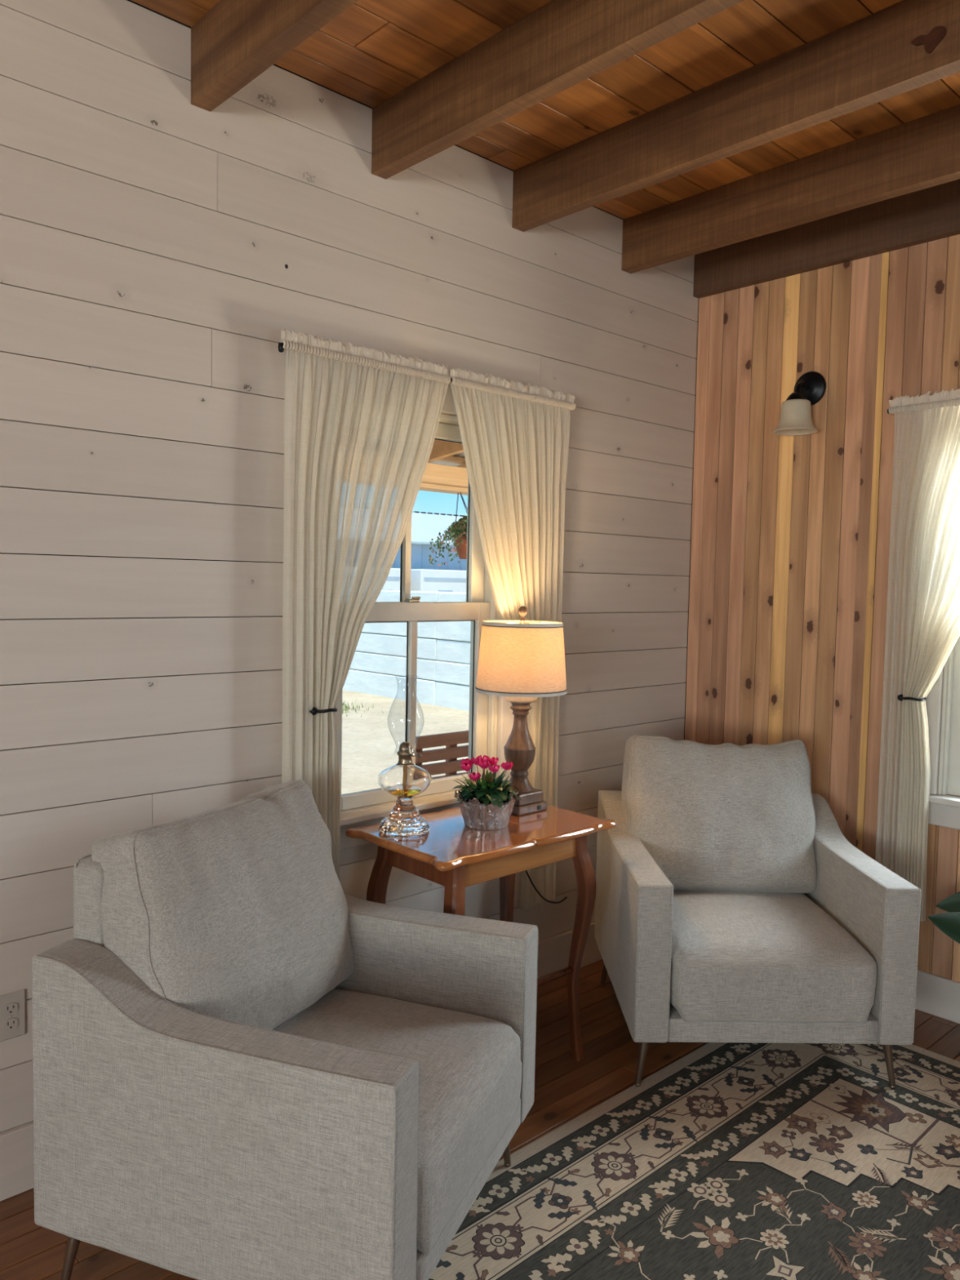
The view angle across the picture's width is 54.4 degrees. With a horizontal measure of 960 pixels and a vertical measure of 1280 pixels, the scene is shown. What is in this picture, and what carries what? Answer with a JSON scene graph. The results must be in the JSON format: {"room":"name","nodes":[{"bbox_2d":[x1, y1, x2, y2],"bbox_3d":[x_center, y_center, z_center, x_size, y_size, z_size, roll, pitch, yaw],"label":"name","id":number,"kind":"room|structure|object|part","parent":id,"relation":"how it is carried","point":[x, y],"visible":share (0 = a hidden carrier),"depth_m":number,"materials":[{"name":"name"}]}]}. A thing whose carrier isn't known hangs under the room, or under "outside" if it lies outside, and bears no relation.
{"room":"living room","nodes":[
{"label":"living room","id":0,"kind":"room"},
{"bbox_2d":[0,0,698,1133],"bbox_3d":[-1.624,-0.150,1.886,7.160,3.095,0.140,-2,5,-43],"label":"wall","id":1,"kind":"structure","parent":0,"point":[158,248],"depth_m":2.57,"materials":[{"name":"white wood"}]},
{"bbox_2d":[0,989,26,1041],"bbox_3d":[-1.157,0.926,2.303,0.072,0.116,0.009,-2,5,-43],"label":"electrical outlet","id":2,"kind":"object","parent":1,"relation":"attached to","point":[12,1005],"visible":1,"depth_m":2.30,"materials":[{"name":"beige plastic"}]},
{"bbox_2d":[3,1017,17,1030],"bbox_3d":[-1.155,0.946,2.302,0.033,0.029,0.002,-2,5,-43],"label":"receptacle","id":3,"kind":"object","parent":2,"relation":"attached to","point":[9,1024],"depth_m":2.30,"materials":[{"name":"beige plastic"}]},
{"bbox_2d":[3,1002,17,1015],"bbox_3d":[-1.155,0.907,2.300,0.033,0.029,0.002,-2,5,-43],"label":"receptacle","id":4,"kind":"object","parent":2,"relation":"attached to","point":[9,1008],"depth_m":2.30,"materials":[{"name":"beige plastic"}]},
{"bbox_2d":[0,921,602,1201],"bbox_3d":[-1.657,1.318,1.863,6.960,0.166,0.016,-2,5,-43],"label":"baseboard","id":5,"kind":"structure","parent":1,"relation":"attached to","point":[16,1145],"depth_m":2.34,"materials":[{"name":"white wood"}]},
{"bbox_2d":[278,342,452,382],"bbox_3d":[-0.140,-0.840,3.056,1.223,0.043,0.088,-2,5,-43],"label":"curtain rod","id":6,"kind":"object","parent":1,"relation":"attached to","point":[281,349],"visible":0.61,"depth_m":2.62,"materials":[{"name":"black metal"}]},
{"bbox_2d":[279,328,450,882],"bbox_3d":[-0.343,0.061,2.880,0.626,1.914,0.062,-2,5,-43],"label":"sheer curtain","id":7,"kind":"object","parent":6,"relation":"hanging from","point":[361,424],"visible":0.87,"depth_m":2.77,"materials":[{"name":"white fabric"}]},
{"bbox_2d":[309,706,337,715],"bbox_3d":[-0.488,0.208,2.780,0.130,0.026,0.081,1,3,-1],"label":"tieback","id":8,"kind":"object","parent":7,"relation":"attached to","point":[314,710],"visible":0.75,"depth_m":2.75,"materials":[{"name":"black metal"}]},
{"bbox_2d":[448,368,576,910],"bbox_3d":[0.096,0.043,3.312,0.604,1.914,0.068,-2,5,-43],"label":"sheer curtain","id":9,"kind":"object","parent":6,"relation":"hanging from","point":[515,435],"visible":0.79,"depth_m":3.34,"materials":[{"name":"white fabric"}]},
{"bbox_2d":[334,386,514,849],"bbox_3d":[-0.228,-0.101,3.153,0.985,1.498,0.191,-2,5,-43],"label":"window","id":10,"kind":"structure","parent":1,"relation":"in","point":[366,807],"depth_m":3.22,"materials":[{"name":"white paint"}]},
{"bbox_3d":[-0.234,0.204,3.171,0.704,0.666,0.034,-2,5,-43],"label":"sash","id":11,"kind":"part","parent":10,"relation":"part of","materials":[{"name":"beige paint"}]},
{"bbox_3d":[-0.249,-0.406,3.163,0.704,0.681,0.034,-2,5,-43],"label":"sash","id":12,"kind":"part","parent":10,"relation":"part of","materials":[{"name":"beige paint"}]},
{"bbox_3d":[-0.189,-0.153,3.109,0.955,1.388,0.024,-2,5,-43],"label":"casing","id":13,"kind":"part","parent":10,"relation":"part of","materials":[{"name":"white paint"}]},
{"bbox_2d":[0,959,959,1279],"bbox_3d":[0.102,1.610,-0.022,7.200,0.120,5.400,-2,5,-43],"label":"floor","id":14,"kind":"structure","parent":0,"point":[566,1088],"depth_m":2.94,"materials":[{"name":"brown wood"}]},
{"bbox_2d":[31,780,538,1279],"bbox_3d":[-0.386,0.906,2.199,0.862,0.997,0.855,2,4,21],"label":"armchair","id":15,"kind":"object","parent":14,"relation":"on","point":[247,1065],"visible":1,"depth_m":1.93,"materials":[{"name":"beige fabric"}]},
{"bbox_3d":[-0.871,1.321,1.998,0.057,0.175,0.033,1,3,-7],"label":"leg","id":16,"kind":"part","parent":15,"relation":"part of","materials":[{"name":"brown wood"}]},
{"bbox_3d":[-0.745,0.795,2.329,0.081,0.662,0.634,2,4,21],"label":"backrest","id":17,"kind":"part","parent":15,"relation":"part of","materials":[{"name":"beige fabric"}]},
{"bbox_2d":[91,780,353,1030],"bbox_3d":[-0.589,0.670,2.286,0.355,0.545,0.695,2,4,21],"label":"cushion","id":18,"kind":"object","parent":15,"relation":"on","point":[240,912],"depth_m":2.12,"materials":[{"name":"beige fabric"}]},
{"bbox_3d":[-0.527,0.958,1.856,0.843,0.587,0.110,2,4,21],"label":"armrest","id":19,"kind":"part","parent":15,"relation":"part of","materials":[{"name":"beige fabric"}]},
{"bbox_2d":[271,988,522,1256],"bbox_3d":[-0.324,1.048,2.183,0.725,0.237,0.632,2,4,21],"label":"seat cushion","id":20,"kind":"object","parent":15,"relation":"on","point":[467,1046],"depth_m":2.17,"materials":[{"name":"beige fabric"}]},
{"bbox_3d":[-0.263,0.921,2.552,0.843,0.587,0.109,2,4,21],"label":"armrest","id":21,"kind":"part","parent":15,"relation":"part of","materials":[{"name":"beige fabric"}]},
{"bbox_3d":[-0.374,1.195,2.210,0.779,0.073,0.634,2,4,21],"label":"seat rail","id":22,"kind":"part","parent":15,"relation":"part of","materials":[{"name":"beige fabric"}]},
{"bbox_3d":[0.059,1.306,2.461,0.032,0.167,0.049,3,4,34],"label":"leg","id":23,"kind":"part","parent":15,"relation":"part of","materials":[{"name":"brown wood"}]},
{"bbox_2d":[345,804,616,1061],"bbox_3d":[0.008,0.973,2.971,0.752,0.785,0.479,-2,5,-43],"label":"side table","id":24,"kind":"object","parent":14,"relation":"on","point":[455,856],"visible":0.69,"depth_m":2.87,"materials":[{"name":"brown wood"}]},
{"bbox_3d":[-0.309,0.983,2.910,0.073,0.760,0.073,-2,5,-43],"label":"leg","id":25,"kind":"part","parent":24,"relation":"part of","materials":[{"name":"brown wood"}]},
{"bbox_2d":[377,675,431,836],"bbox_3d":[-0.227,0.345,2.839,0.166,0.474,0.163,-2,5,-43],"label":"oil lamp","id":26,"kind":"object","parent":24,"relation":"on","point":[404,780],"visible":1,"depth_m":2.80,"materials":[{"name":"clear glass"}]},
{"bbox_3d":[-0.227,0.343,2.839,0.052,0.066,0.052,-2,5,-43],"label":"burner","id":27,"kind":"part","parent":26,"relation":"part of","materials":[{"name":"gold metal"}]},
{"bbox_3d":[-0.195,0.354,2.857,0.036,0.012,0.013,-1,4,-28],"label":"wick knob","id":28,"kind":"part","parent":26,"relation":"part of","materials":[{"name":"gold metal"}]},
{"bbox_3d":[-0.077,1.003,2.661,0.073,0.760,0.073,-2,5,-43],"label":"leg","id":29,"kind":"part","parent":24,"relation":"part of","materials":[{"name":"brown wood"}]},
{"bbox_2d":[452,755,520,830],"bbox_3d":[0.018,0.471,2.938,0.213,0.221,0.220,-2,5,-43],"label":"potted cyclamen","id":30,"kind":"object","parent":24,"relation":"on","point":[487,802],"visible":1,"depth_m":2.89,"materials":[{"name":"pink plant"}]},
{"bbox_2d":[460,758,471,766],"bbox_3d":[-0.039,0.383,2.913,0.037,0.025,0.040,-2,5,-43],"label":"flower","id":31,"kind":"object","parent":30,"relation":"on","point":[468,762],"depth_m":2.90,"materials":[{"name":"pink plant"}]},
{"bbox_2d":[460,763,472,771],"bbox_3d":[-0.042,0.394,2.896,0.040,0.025,0.037,-2,5,-43],"label":"flower","id":32,"kind":"object","parent":30,"relation":"on","point":[466,766],"depth_m":2.89,"materials":[{"name":"pink plant"}]},
{"bbox_2d":[468,772,480,781],"bbox_3d":[-0.016,0.425,2.897,0.037,0.025,0.040,-2,5,-43],"label":"flower","id":33,"kind":"object","parent":30,"relation":"on","point":[473,776],"depth_m":2.89,"materials":[{"name":"pink plant"}]},
{"bbox_2d":[470,756,483,765],"bbox_3d":[-0.009,0.378,2.910,0.039,0.025,0.038,-2,5,-43],"label":"flower","id":34,"kind":"object","parent":30,"relation":"on","point":[478,761],"depth_m":2.90,"materials":[{"name":"pink plant"}]},
{"bbox_2d":[476,755,488,763],"bbox_3d":[0.009,0.374,2.917,0.040,0.025,0.038,-2,5,-43],"label":"flower","id":35,"kind":"object","parent":30,"relation":"on","point":[480,759],"depth_m":2.90,"materials":[{"name":"pink plant"}]},
{"bbox_2d":[477,760,490,768],"bbox_3d":[0.014,0.387,2.897,0.036,0.025,0.040,-2,5,-43],"label":"flower","id":36,"kind":"object","parent":30,"relation":"on","point":[482,764],"depth_m":2.89,"materials":[{"name":"pink plant"}]},
{"bbox_2d":[453,789,520,830],"bbox_3d":[0.021,0.527,2.938,0.213,0.109,0.211,-2,5,-43],"label":"pot","id":37,"kind":"object","parent":30,"relation":"on","point":[481,809],"depth_m":2.87,"materials":[{"name":"silver metal"}]},
{"bbox_2d":[487,756,498,765],"bbox_3d":[0.040,0.381,2.934,0.039,0.025,0.037,-2,5,-43],"label":"flower","id":38,"kind":"object","parent":30,"relation":"on","point":[493,761],"depth_m":2.92,"materials":[{"name":"pink plant"}]},
{"bbox_2d":[488,764,499,773],"bbox_3d":[0.043,0.402,2.921,0.040,0.025,0.036,-2,5,-43],"label":"flower","id":39,"kind":"object","parent":30,"relation":"on","point":[494,769],"depth_m":2.91,"materials":[{"name":"pink plant"}]},
{"bbox_2d":[500,761,513,769],"bbox_3d":[0.086,0.396,2.934,0.036,0.025,0.040,-2,5,-43],"label":"flower","id":40,"kind":"object","parent":30,"relation":"on","point":[506,766],"depth_m":2.93,"materials":[{"name":"pink plant"}]},
{"bbox_3d":[0.093,0.968,3.283,0.073,0.760,0.073,-2,5,-43],"label":"leg","id":41,"kind":"part","parent":24,"relation":"part of","materials":[{"name":"brown wood"}]},
{"bbox_2d":[475,605,567,903],"bbox_3d":[0.207,0.435,3.227,0.524,1.105,0.321,-2,5,-43],"label":"table lamp","id":42,"kind":"object","parent":24,"relation":"on","point":[522,661],"depth_m":3.03,"materials":[{"name":"beige fabric"}]},
{"bbox_3d":[0.138,0.161,3.131,0.306,0.003,0.306,-2,5,-43],"label":"shade trim","id":43,"kind":"part","parent":42,"relation":"part of","materials":[{"name":"beige fabric"}]},
{"bbox_3d":[0.138,0.168,3.132,0.307,0.010,0.307,-2,5,-43],"label":"shade trim","id":44,"kind":"part","parent":42,"relation":"part of","materials":[{"name":"beige fabric"}]},
{"bbox_3d":[0.140,0.057,3.125,0.305,0.234,0.305,-2,5,-43],"label":"lamp shade","id":45,"kind":"part","parent":42,"relation":"part of","materials":[{"name":"fabric"}]},
{"bbox_3d":[0.142,-0.048,3.119,0.273,0.003,0.273,-2,5,-43],"label":"shade trim","id":46,"kind":"part","parent":42,"relation":"part of","materials":[{"name":"beige fabric"}]},
{"bbox_3d":[0.142,-0.055,3.118,0.272,0.010,0.272,-2,5,-43],"label":"shade trim","id":47,"kind":"part","parent":42,"relation":"part of","materials":[{"name":"beige fabric"}]},
{"bbox_3d":[0.191,0.763,3.392,0.343,0.429,0.095,-2,5,-43],"label":"power cord","id":48,"kind":"part","parent":42,"relation":"part of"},
{"bbox_3d":[0.325,0.988,3.034,0.073,0.760,0.073,-2,5,-43],"label":"leg","id":49,"kind":"part","parent":24,"relation":"part of","materials":[{"name":"brown wood"}]},
{"bbox_2d":[428,1042,959,1279],"bbox_3d":[0.864,1.463,1.591,3.058,0.007,2.438,-2,5,-43],"label":"rug","id":50,"kind":"object","parent":14,"relation":"on","point":[729,1161],"visible":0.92,"depth_m":2.43,"materials":[{"name":"fabric"}]},
{"bbox_2d":[594,734,920,1088],"bbox_3d":[0.885,0.869,3.210,0.855,0.999,0.863,1,3,-1],"label":"armchair","id":51,"kind":"object","parent":50,"relation":"on","point":[733,904],"visible":0.99,"depth_m":3.01,"materials":[{"name":"beige fabric"}]},
{"bbox_3d":[0.490,1.250,3.593,0.033,0.175,0.057,-1,4,-29],"label":"leg","id":52,"kind":"part","parent":51,"relation":"part of","materials":[{"name":"brown wood"}]},
{"bbox_3d":[0.512,0.896,3.214,0.110,0.587,0.843,1,3,-1],"label":"armrest","id":53,"kind":"part","parent":51,"relation":"part of","materials":[{"name":"beige fabric"}]},
{"bbox_3d":[0.502,1.289,2.889,0.049,0.167,0.032,0,4,-15],"label":"leg","id":54,"kind":"part","parent":51,"relation":"part of","materials":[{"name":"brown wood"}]},
{"bbox_2d":[621,734,816,893],"bbox_3d":[0.872,0.629,3.423,0.692,0.546,0.339,1,3,-1],"label":"cushion","id":55,"kind":"object","parent":51,"relation":"on","point":[726,817],"depth_m":3.32,"materials":[{"name":"beige fabric"}]},
{"bbox_2d":[670,889,876,1023],"bbox_3d":[0.884,1.013,3.150,0.632,0.236,0.726,1,3,-1],"label":"seat cushion","id":56,"kind":"object","parent":51,"relation":"on","point":[737,956],"depth_m":2.82,"materials":[{"name":"beige fabric"}]},
{"bbox_3d":[0.880,1.159,3.209,0.634,0.073,0.779,1,3,-1],"label":"seat rail","id":57,"kind":"part","parent":51,"relation":"part of","materials":[{"name":"beige fabric"}]},
{"bbox_3d":[1.257,0.910,3.230,0.109,0.587,0.843,1,3,-1],"label":"armrest","id":58,"kind":"part","parent":51,"relation":"part of","materials":[{"name":"beige fabric"}]},
{"bbox_3d":[1.266,1.303,2.905,0.049,0.167,0.032,2,4,12],"label":"leg","id":59,"kind":"part","parent":51,"relation":"part of","materials":[{"name":"brown wood"}]},
{"bbox_2d":[928,891,959,943],"bbox_3d":[1.707,0.997,2.977,0.407,0.803,0.524,-2,5,-43],"label":"floor plant","id":60,"kind":"object","parent":14,"relation":"on","point":[948,923],"visible":1,"depth_m":3.10,"materials":[{"name":"green plant"}]},
{"bbox_2d":[130,0,959,218],"bbox_3d":[0.169,-1.488,-0.217,7.320,0.100,5.500,-2,5,-43],"label":"ceiling","id":61,"kind":"structure","parent":0,"point":[372,51],"depth_m":2.63,"materials":[{"name":"brown wood"}]},
{"bbox_2d":[191,0,358,111],"bbox_3d":[1.021,-1.371,0.599,0.060,0.198,5.197,-2,5,-43],"label":"ceiling beam","id":62,"kind":"structure","parent":61,"relation":"attached to","point":[235,42],"depth_m":2.29,"materials":[{"name":"brown wood"}]},
{"bbox_2d":[371,0,743,179],"bbox_3d":[1.454,-1.388,1.000,0.059,0.197,5.197,-2,5,-43],"label":"ceiling beam","id":63,"kind":"structure","parent":61,"relation":"attached to","point":[559,45],"depth_m":2.42,"materials":[{"name":"brown wood"}]},
{"bbox_2d":[511,0,959,231],"bbox_3d":[1.902,-1.404,1.416,0.064,0.198,5.197,-2,5,-43],"label":"ceiling beam","id":64,"kind":"structure","parent":61,"relation":"attached to","point":[904,46],"depth_m":2.60,"materials":[{"name":"brown wood"}]},
{"bbox_2d":[621,104,959,273],"bbox_3d":[2.353,-1.421,1.834,0.060,0.197,5.197,-2,5,-43],"label":"ceiling beam","id":65,"kind":"structure","parent":61,"relation":"attached to","point":[922,153],"depth_m":3.15,"materials":[{"name":"brown wood"}]},
{"bbox_2d":[684,234,959,982],"bbox_3d":[2.804,-0.086,2.249,0.140,3.095,5.360,-2,5,-43],"label":"wall","id":66,"kind":"structure","parent":0,"point":[790,542],"depth_m":3.72,"materials":[{"name":"brown wood"}]},
{"bbox_2d":[773,371,826,435],"bbox_3d":[1.243,-0.938,3.656,0.188,0.250,0.166,-2,5,-43],"label":"wall sconce","id":67,"kind":"object","parent":66,"relation":"attached to","point":[810,388],"visible":1,"depth_m":3.64,"materials":[{"name":"black metal"}]},
{"bbox_3d":[1.234,-0.873,3.652,0.166,0.121,0.166,-2,5,-43],"label":"lamp shade","id":68,"kind":"part","parent":67,"relation":"part of","materials":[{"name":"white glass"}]},
{"bbox_3d":[1.251,-0.971,3.661,0.135,0.097,0.092,-2,5,-43],"label":"arm","id":69,"kind":"part","parent":67,"relation":"part of","materials":[{"name":"black metal"}]},
{"bbox_2d":[693,178,959,298],"bbox_3d":[2.709,-1.436,2.164,0.041,0.192,5.198,-2,5,-43],"label":"header beam","id":70,"kind":"structure","parent":66,"relation":"attached to","point":[930,214],"depth_m":3.59,"materials":[{"name":"brown wood"}]},
{"bbox_2d":[915,969,959,1023],"bbox_3d":[2.656,1.383,2.350,0.018,0.146,5.180,-2,5,-43],"label":"baseboard","id":71,"kind":"structure","parent":66,"relation":"attached to","point":[938,996],"depth_m":3.40,"materials":[{"name":"white paint"}]},
{"bbox_2d":[925,635,959,829],"bbox_3d":[1.958,-0.057,3.123,0.191,1.498,0.985,-2,5,-43],"label":"window","id":72,"kind":"structure","parent":66,"relation":"in","point":[944,807],"depth_m":3.38,"materials":[{"name":"white paint"}]},
{"bbox_3d":[1.919,-0.110,3.082,0.024,1.388,0.955,-2,5,-43],"label":"casing","id":73,"kind":"part","parent":72,"relation":"part of","materials":[{"name":"white paint"}]},
{"bbox_3d":[1.952,0.249,3.142,0.034,0.666,0.704,-2,5,-43],"label":"sash","id":74,"kind":"part","parent":72,"relation":"part of","materials":[{"name":"beige paint"}]},
{"bbox_3d":[1.927,-0.796,3.001,0.085,0.043,1.209,-2,5,-43],"label":"curtain rod","id":75,"kind":"object","parent":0,"visible":0},
{"bbox_2d":[875,388,959,921],"bbox_3d":[1.679,0.072,3.237,0.061,1.896,0.611,-2,5,-42],"label":"sheer curtain","id":76,"kind":"object","parent":75,"relation":"hanging from","point":[922,619],"visible":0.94,"depth_m":3.35,"materials":[{"name":"white fabric"}]},
{"bbox_2d":[897,693,926,701],"bbox_3d":[1.561,0.211,3.394,0.084,0.026,0.134,1,3,-4],"label":"tieback","id":77,"kind":"object","parent":76,"relation":"attached to","point":[900,697],"visible":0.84,"depth_m":3.34,"materials":[{"name":"black metal"}]},
{"label":"outside","id":78,"kind":"structure","parent":0,"visible":0},
{"bbox_2d":[341,689,469,794],"bbox_3d":[-1.188,-0.798,43.194,110.000,0.069,120.000,-2,5,-43],"label":"ground","id":79,"kind":"structure","parent":78,"point":[368,744],"depth_m":11.63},
{"bbox_2d":[342,701,383,716],"bbox_3d":[-2.287,0.940,13.453,1.505,0.116,2.114,-2,5,-43],"label":"grass patch","id":80,"kind":"structure","parent":79,"relation":"on","point":[346,706],"depth_m":13.35,"materials":[{"name":"green plant"}]},
{"bbox_2d":[381,568,399,590],"bbox_3d":[-8.907,-2.389,45.716,12.200,2.490,2.430,-2,5,-43],"label":"trailer","id":81,"kind":"object","parent":79,"relation":"on","point":[393,581],"visible":0.02,"depth_m":48.16,"materials":[{"name":"white paint"}]},
{"bbox_2d":[342,590,471,711],"bbox_3d":[-10.279,-0.658,24.756,0.702,1.790,40.594,-2,5,-43],"label":"fence","id":82,"kind":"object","parent":79,"relation":"on","point":[443,647],"depth_m":14.18,"materials":[{"name":"wood"}]},
{"bbox_2d":[391,511,466,570],"bbox_3d":[1.881,-5.352,64.710,66.800,6.800,8.800,-2,5,-43],"label":"metal building","id":83,"kind":"structure","parent":79,"relation":"on","point":[425,526],"depth_m":56.00,"materials":[{"name":"metal"}]},
{"bbox_2d":[410,568,466,592],"bbox_3d":[1.243,-2.763,55.132,14.100,2.490,2.430,-2,5,-43],"label":"trailer","id":84,"kind":"object","parent":79,"relation":"on","point":[421,580],"visible":0.12,"depth_m":50.23,"materials":[{"name":"white paint"}]},
{"bbox_2d":[438,590,453,591],"bbox_3d":[1.364,-2.759,53.603,9.800,0.110,0.030,-2,5,-43],"label":"vent","id":85,"kind":"object","parent":84,"relation":"attached to","point":[438,590],"depth_m":50.60,"materials":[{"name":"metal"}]},
{"bbox_2d":[418,439,467,495],"bbox_3d":[-0.768,0.019,4.824,10.600,3.074,2.950,-2,5,-43],"label":"porch roof","id":86,"kind":"structure","parent":79,"relation":"on","point":[446,471],"depth_m":6.01,"materials":[{"name":"brown wood"}]},
{"bbox_3d":[-1.248,-0.946,5.156,10.200,0.028,0.160,-2,5,-43],"label":"beam trim","id":87,"kind":"part","parent":86,"relation":"part of","materials":[{"name":"brown wood"}]},
{"bbox_2d":[428,492,467,565],"bbox_3d":[-0.094,-0.734,6.082,0.481,0.523,0.481,-2,5,-43],"label":"hanging basket","id":88,"kind":"object","parent":86,"relation":"hanging from","point":[460,527],"visible":0.5,"depth_m":6.03,"materials":[{"name":"ceramic"}]},
{"bbox_2d":[453,535,466,559],"bbox_3d":[-0.068,-0.601,6.104,0.220,0.145,0.220,-2,5,-43],"label":"flower pot","id":89,"kind":"object","parent":88,"relation":"on","point":[462,550],"depth_m":6.03,"materials":[{"name":"ceramic"}]},
{"bbox_3d":[-0.612,1.493,4.568,10.200,0.230,2.205,-2,5,-43],"label":"deck","id":90,"kind":"object","parent":79,"relation":"on","visible":0},
{"bbox_2d":[415,730,468,779],"bbox_3d":[0.049,0.884,4.754,1.350,0.988,0.548,-2,5,-41],"label":"bench","id":91,"kind":"object","parent":90,"relation":"on","point":[451,752],"visible":0.03,"depth_m":4.18,"materials":[{"name":"red wood"}]},
{"bbox_3d":[-0.285,0.708,4.144,0.047,0.560,0.033,-2,5,-41],"label":"post","id":92,"kind":"part","parent":91,"relation":"part of","materials":[{"name":"red wood"}]},
{"bbox_3d":[0.229,0.433,4.531,1.350,0.053,0.028,-2,5,-41],"label":"rail","id":93,"kind":"part","parent":91,"relation":"part of","materials":[{"name":"red wood"}]},
{"bbox_3d":[-0.134,0.703,4.275,0.047,0.560,0.033,-2,5,-41],"label":"post","id":94,"kind":"part","parent":91,"relation":"part of","materials":[{"name":"red wood"}]}
]}

